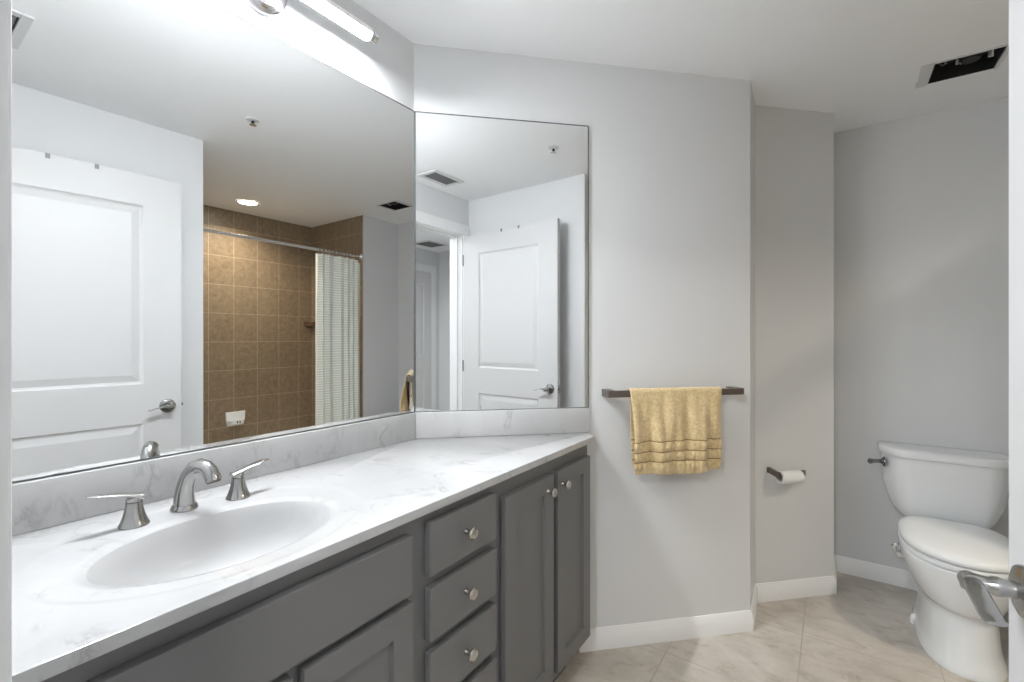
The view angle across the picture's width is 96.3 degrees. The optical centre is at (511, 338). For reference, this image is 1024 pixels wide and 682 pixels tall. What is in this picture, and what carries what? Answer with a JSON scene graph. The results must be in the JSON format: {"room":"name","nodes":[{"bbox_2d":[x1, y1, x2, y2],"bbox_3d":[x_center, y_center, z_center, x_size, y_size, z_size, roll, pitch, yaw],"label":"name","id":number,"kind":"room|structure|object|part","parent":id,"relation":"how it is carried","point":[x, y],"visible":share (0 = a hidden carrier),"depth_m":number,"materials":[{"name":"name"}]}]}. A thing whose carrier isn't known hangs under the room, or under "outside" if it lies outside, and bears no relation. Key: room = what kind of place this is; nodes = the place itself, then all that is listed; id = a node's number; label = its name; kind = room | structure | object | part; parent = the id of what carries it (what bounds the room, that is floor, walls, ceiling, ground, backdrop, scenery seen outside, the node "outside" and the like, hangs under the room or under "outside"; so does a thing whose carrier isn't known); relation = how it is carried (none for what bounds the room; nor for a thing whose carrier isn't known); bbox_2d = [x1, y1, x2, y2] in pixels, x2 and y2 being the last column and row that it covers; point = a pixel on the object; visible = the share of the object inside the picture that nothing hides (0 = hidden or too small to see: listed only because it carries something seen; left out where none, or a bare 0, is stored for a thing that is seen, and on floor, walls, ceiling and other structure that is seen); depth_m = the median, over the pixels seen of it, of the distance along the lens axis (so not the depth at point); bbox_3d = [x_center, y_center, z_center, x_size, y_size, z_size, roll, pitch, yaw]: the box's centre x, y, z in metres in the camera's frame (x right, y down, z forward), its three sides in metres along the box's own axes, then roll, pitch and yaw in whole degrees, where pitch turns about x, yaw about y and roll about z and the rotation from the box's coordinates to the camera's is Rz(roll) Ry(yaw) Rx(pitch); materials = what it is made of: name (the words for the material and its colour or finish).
{"room":"bathroom","nodes":[
{"label":"bathroom","id":0,"kind":"room"},
{"bbox_2d":[211,0,413,109],"bbox_3d":[-0.784,0.075,1.294,0.100,2.440,1.343,0,0,35],"label":"wall","id":1,"kind":"structure","parent":0,"point":[386,66],"depth_m":1.54,"materials":[{"name":"white paint"}]},
{"bbox_2d":[12,0,415,483],"bbox_3d":[-0.709,-0.296,1.302,0.010,1.167,1.169,0,0,35],"label":"wall mirror","id":2,"kind":"object","parent":1,"relation":"attached to","point":[214,219],"visible":1,"depth_m":1.15,"materials":[{"name":"silver metal"}]},
{"bbox_2d":[12,412,415,535],"bbox_3d":[-0.708,0.338,1.296,0.018,0.100,1.168,0,0,35],"label":"backsplash","id":3,"kind":"structure","parent":1,"relation":"attached to","point":[37,504],"depth_m":1.11,"materials":[{"name":"stone"}]},
{"bbox_2d":[244,0,378,44],"bbox_3d":[-0.669,-0.995,1.268,0.116,0.148,0.674,0,0,35],"label":"vanity light","id":4,"kind":"object","parent":1,"relation":"attached to","point":[268,8],"visible":1,"depth_m":1.38,"materials":[{"name":"grey glass"}]},
{"bbox_2d":[414,44,749,650],"bbox_3d":[0.309,0.075,1.955,1.504,2.440,0.100,0,0,-10],"label":"wall","id":5,"kind":"structure","parent":0,"point":[669,152],"depth_m":1.96,"materials":[{"name":"white paint"}]},
{"bbox_2d":[414,408,588,438],"bbox_3d":[-0.030,0.338,1.833,0.707,0.100,0.018,0,0,-10],"label":"backsplash","id":6,"kind":"structure","parent":5,"relation":"attached to","point":[445,424],"depth_m":1.82,"materials":[{"name":"stone"}]},
{"bbox_2d":[416,111,588,411],"bbox_3d":[-0.030,-0.296,1.839,0.706,1.167,0.006,0,0,-10],"label":"wall mirror","id":7,"kind":"object","parent":5,"relation":"attached to","point":[502,205],"visible":1,"depth_m":1.83,"materials":[{"name":"silver metal"}]},
{"bbox_2d":[579,610,752,652],"bbox_3d":[0.671,1.251,1.962,0.801,0.087,0.013,0,0,-10],"label":"baseboard","id":8,"kind":"structure","parent":5,"relation":"attached to","point":[651,632],"depth_m":1.96,"materials":[{"name":"white paint"}]},
{"bbox_2d":[602,386,743,397],"bbox_3d":[0.681,0.226,1.931,0.608,0.028,0.076,0,0,-10],"label":"towel bar","id":9,"kind":"object","parent":5,"relation":"attached to","point":[729,390],"visible":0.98,"depth_m":1.89,"materials":[{"name":"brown metal"}]},
{"bbox_2d":[628,386,721,474],"bbox_3d":[0.677,0.382,1.883,0.405,0.354,0.079,0,0,-10],"label":"hand towel","id":10,"kind":"object","parent":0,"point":[677,430],"visible":1,"depth_m":1.87,"materials":[{"name":"beige fabric"}]},
{"bbox_2d":[353,0,1008,132],"bbox_3d":[0.586,-1.160,0.445,3.650,0.030,5.300,0,0,35],"label":"ceiling","id":11,"kind":"structure","parent":0,"point":[860,62],"depth_m":1.74,"materials":[{"name":"white paint"}]},
{"bbox_2d":[915,44,1008,87],"bbox_3d":[1.893,-1.234,1.934,0.272,0.182,0.216,0,0,35],"label":"exhaust fan","id":12,"kind":"object","parent":11,"relation":"attached to","point":[986,59],"visible":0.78,"depth_m":1.97,"materials":[{"name":"grey metal"}]},
{"bbox_3d":[1.927,-1.213,1.919,0.148,0.015,0.153,0,0,35],"label":"motor plate","id":13,"kind":"part","parent":12,"relation":"part of","materials":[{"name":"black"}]},
{"bbox_3d":[1.924,-1.184,1.922,0.068,0.038,0.068,0,0,35],"label":"motor","id":14,"kind":"part","parent":12,"relation":"part of","materials":[{"name":"grey metal"}]},
{"bbox_2d":[750,82,754,607],"bbox_3d":[1.097,0.075,2.190,0.100,2.440,0.300,0,0,32],"label":"wall","id":15,"kind":"structure","parent":0,"point":[752,103],"depth_m":2.13,"materials":[{"name":"white paint"}]},
{"bbox_2d":[750,584,757,629],"bbox_3d":[1.131,1.251,2.139,0.013,0.087,0.262,0,0,32],"label":"baseboard","id":16,"kind":"structure","parent":15,"relation":"attached to","point":[754,604],"depth_m":2.12,"materials":[{"name":"white paint"}]},
{"bbox_2d":[554,572,1008,681],"bbox_3d":[0.586,1.325,0.445,3.650,0.060,5.300,0,0,35],"label":"floor","id":17,"kind":"structure","parent":0,"point":[864,631],"depth_m":1.90,"materials":[{"name":"tile"}]},
{"bbox_2d":[41,445,589,681],"bbox_3d":[-0.338,0.853,1.328,0.589,0.884,1.641,0,0,35],"label":"vanity cabinet","id":18,"kind":"object","parent":17,"relation":"on","point":[490,584],"visible":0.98,"depth_m":1.08,"materials":[{"name":"grey paint"}]},
{"bbox_3d":[-0.466,0.876,0.702,0.022,0.563,0.257,0,0,35],"label":"door","id":19,"kind":"part","parent":18,"relation":"part of","materials":[{"name":"grey paint"}]},
{"bbox_2d":[12,408,594,681],"bbox_3d":[-0.343,0.404,1.345,0.560,0.233,1.668,0,0,35],"label":"countertop","id":20,"kind":"structure","parent":18,"relation":"on","point":[85,588],"depth_m":1.02,"materials":[{"name":"stone"}]},
{"bbox_2d":[86,492,149,529],"bbox_3d":[-0.801,0.350,0.935,0.053,0.079,0.101,0,0,35],"label":"tap","id":21,"kind":"object","parent":20,"relation":"on","point":[134,516],"visible":1,"depth_m":0.94,"materials":[{"name":"silver metal"}]},
{"bbox_3d":[-0.804,0.326,0.931,0.027,0.031,0.090,0,0,35],"label":"lever","id":22,"kind":"part","parent":21,"relation":"part of","materials":[{"name":"silver metal"}]},
{"bbox_2d":[170,458,221,512],"bbox_3d":[-0.715,0.331,1.039,0.119,0.117,0.054,0,0,10],"label":"faucet","id":23,"kind":"object","parent":20,"relation":"on","point":[184,500],"visible":1,"depth_m":1.03,"materials":[{"name":"silver metal"}]},
{"bbox_2d":[86,501,331,586],"bbox_3d":[-0.571,0.458,0.920,0.295,0.126,0.422,0,0,35],"label":"basin","id":24,"kind":"object","parent":20,"relation":"in","point":[184,551],"depth_m":0.99,"materials":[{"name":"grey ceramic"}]},
{"bbox_2d":[225,458,268,500],"bbox_3d":[-0.656,0.350,1.141,0.053,0.079,0.101,0,0,35],"label":"tap","id":25,"kind":"object","parent":20,"relation":"on","point":[238,490],"visible":1,"depth_m":1.11,"materials":[{"name":"silver metal"}]},
{"bbox_3d":[-0.653,0.326,1.145,0.027,0.031,0.090,0,0,35],"label":"lever","id":26,"kind":"part","parent":25,"relation":"part of","materials":[{"name":"silver metal"}]},
{"bbox_3d":[-0.305,0.876,0.932,0.022,0.563,0.259,0,0,35],"label":"door","id":27,"kind":"part","parent":18,"relation":"part of","materials":[{"name":"grey paint"}]},
{"bbox_3d":[-0.126,0.809,1.189,0.022,0.128,0.258,0,0,35],"label":"drawer","id":28,"kind":"part","parent":18,"relation":"part of","materials":[{"name":"grey paint"}]},
{"bbox_3d":[-0.126,0.654,1.189,0.022,0.127,0.258,0,0,35],"label":"drawer","id":29,"kind":"part","parent":18,"relation":"part of","materials":[{"name":"grey paint"}]},
{"bbox_3d":[-0.126,0.499,1.189,0.022,0.127,0.258,0,0,35],"label":"drawer","id":30,"kind":"part","parent":18,"relation":"part of","materials":[{"name":"grey paint"}]},
{"bbox_3d":[-0.105,0.808,1.172,0.030,0.032,0.032,0,0,35],"label":"knob","id":31,"kind":"part","parent":18,"relation":"part of","materials":[{"name":"silver metal"}]},
{"bbox_3d":[-0.105,0.652,1.172,0.030,0.032,0.032,0,0,35],"label":"knob","id":32,"kind":"part","parent":18,"relation":"part of","materials":[{"name":"silver metal"}]},
{"bbox_3d":[-0.105,0.498,1.172,0.030,0.032,0.032,0,0,35],"label":"knob","id":33,"kind":"part","parent":18,"relation":"part of","materials":[{"name":"silver metal"}]},
{"bbox_3d":[-0.126,1.028,1.189,0.022,0.259,0.258,0,0,35],"label":"drawer","id":34,"kind":"part","parent":18,"relation":"part of","materials":[{"name":"grey paint"}]},
{"bbox_3d":[0.053,0.809,1.444,0.022,0.697,0.279,0,0,35],"label":"door","id":35,"kind":"part","parent":18,"relation":"part of","materials":[{"name":"grey paint"}]},
{"bbox_3d":[0.132,0.509,1.512,0.030,0.032,0.032,0,0,35],"label":"knob","id":36,"kind":"part","parent":18,"relation":"part of","materials":[{"name":"silver metal"}]},
{"bbox_3d":[0.188,0.509,1.592,0.030,0.032,0.032,0,0,35],"label":"knob","id":37,"kind":"part","parent":18,"relation":"part of","materials":[{"name":"silver metal"}]},
{"bbox_3d":[0.223,0.808,1.687,0.022,0.700,0.253,0,0,35],"label":"door","id":38,"kind":"part","parent":18,"relation":"part of","materials":[{"name":"grey paint"}]},
{"bbox_2d":[867,441,1008,681],"bbox_3d":[1.919,0.918,2.020,0.541,0.752,0.721,0,0,35],"label":"toilet","id":39,"kind":"object","parent":17,"relation":"on","point":[950,501],"visible":0.9,"depth_m":1.96,"materials":[{"name":"white ceramic"}]},
{"bbox_3d":[1.848,0.623,2.309,0.096,0.050,0.042,0,0,-4],"label":"flush lever","id":40,"kind":"part","parent":39,"relation":"part of","materials":[{"name":"silver metal"}]},
{"bbox_3d":[2.083,0.562,2.213,0.492,0.040,0.217,0,0,35],"label":"tank lid","id":41,"kind":"part","parent":39,"relation":"part of","materials":[{"name":"white ceramic"}]},
{"bbox_3d":[2.085,0.741,2.215,0.472,0.316,0.197,0,0,35],"label":"tank","id":42,"kind":"part","parent":39,"relation":"part of","materials":[{"name":"white ceramic"}]},
{"bbox_3d":[1.871,0.883,1.920,0.383,0.021,0.501,0,0,35],"label":"seat","id":43,"kind":"part","parent":39,"relation":"part of","materials":[{"name":"white plastic"}]},
{"bbox_3d":[1.872,0.850,1.921,0.382,0.040,0.499,0,0,35],"label":"seat lid","id":44,"kind":"part","parent":39,"relation":"part of","materials":[{"name":"white plastic"}]},
{"bbox_3d":[1.898,1.095,1.958,0.376,0.399,0.585,0,0,35],"label":"bowl","id":45,"kind":"part","parent":39,"relation":"part of","materials":[{"name":"white ceramic"}]},
{"bbox_2d":[755,105,833,583],"bbox_3d":[1.386,0.075,2.338,0.492,2.440,0.100,0,0,-10],"label":"wall","id":46,"kind":"structure","parent":0,"point":[794,148],"depth_m":2.29,"materials":[{"name":"white paint"}]},
{"bbox_2d":[767,467,805,478],"bbox_3d":[1.344,0.659,2.242,0.160,0.043,0.073,0,0,-10],"label":"toilet paper holder","id":47,"kind":"object","parent":46,"relation":"attached to","point":[770,470],"visible":0.53,"depth_m":2.22,"materials":[{"name":"brown metal"}]},
{"bbox_3d":[1.277,0.659,2.228,0.020,0.042,0.068,0,0,-10],"label":"arm","id":48,"kind":"part","parent":47,"relation":"part of","materials":[{"name":"brown metal"}]},
{"bbox_2d":[775,470,804,483],"bbox_3d":[1.347,0.674,2.223,0.112,0.060,0.060,0,0,-10],"label":"toilet paper roll","id":49,"kind":"object","parent":47,"relation":"on","point":[790,476],"visible":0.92,"depth_m":2.20,"materials":[{"name":"white paper"}]},
{"bbox_2d":[756,576,836,602],"bbox_3d":[1.420,1.251,2.286,0.453,0.087,0.013,0,0,-10],"label":"baseboard","id":50,"kind":"structure","parent":46,"relation":"attached to","point":[826,585],"depth_m":2.28,"materials":[{"name":"white paint"}]},
{"bbox_2d":[834,96,1008,570],"bbox_3d":[2.206,0.075,2.334,1.129,2.440,0.100,0,0,35],"label":"wall","id":51,"kind":"structure","parent":0,"point":[921,202],"depth_m":2.36,"materials":[{"name":"white paint"}]},
{"bbox_2d":[890,542,902,556],"bbox_3d":[1.988,1.026,2.345,0.059,0.212,0.135,0,0,31],"label":"shutoff valve","id":52,"kind":"object","parent":51,"relation":"attached to","point":[895,547],"visible":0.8,"depth_m":2.35,"materials":[{"name":"silver metal"}]},
{"bbox_3d":[1.975,1.102,2.335,0.038,0.024,0.012,0,0,35],"label":"oval handle","id":53,"kind":"part","parent":52,"relation":"part of","materials":[{"name":"silver metal"}]},
{"bbox_2d":[835,555,1008,612],"bbox_3d":[2.173,1.251,2.288,0.929,0.087,0.013,0,0,35],"label":"baseboard","id":54,"kind":"structure","parent":51,"relation":"attached to","point":[859,568],"depth_m":2.44,"materials":[{"name":"white paint"}]},
{"bbox_3d":[-0.431,0.075,0.308,1.808,2.440,0.130,0,0,35],"label":"doorway","id":55,"kind":"structure","parent":0,"visible":0},
{"bbox_2d":[0,0,11,681],"bbox_3d":[-0.138,0.182,0.103,1.104,2.226,0.159,0,0,35],"label":"door frame","id":56,"kind":"structure","parent":55,"relation":"attached to","point":[5,5],"depth_m":0.43,"materials":[{"name":"white paint"}]},
{"bbox_3d":[-0.138,0.218,0.102,0.953,2.154,0.130,0,0,35],"label":"door frame","id":57,"kind":"structure","parent":55,"relation":"attached to","visible":0},
{"bbox_2d":[957,0,1023,681],"bbox_3d":[0.534,0.225,0.294,0.181,2.116,0.935,0,0,31],"label":"door","id":58,"kind":"structure","parent":57,"relation":"attached to","point":[979,588],"depth_m":0.67,"materials":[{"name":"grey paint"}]},
{"bbox_3d":[0.651,0.359,0.638,0.029,0.025,0.112,0,0,31],"label":"lever","id":59,"kind":"part","parent":58,"relation":"part of","materials":[{"name":"silver metal"}]},
{"bbox_3d":[1.704,0.075,2.515,0.100,2.440,0.379,0,0,35],"label":"wall","id":60,"kind":"structure","parent":0,"visible":0},
{"bbox_2d":[834,555,836,580],"bbox_3d":[1.720,1.251,2.439,0.013,0.087,0.284,0,0,35],"label":"baseboard","id":61,"kind":"structure","parent":60,"relation":"attached to","point":[835,562],"depth_m":2.43,"materials":[{"name":"white paint"}]}
]}

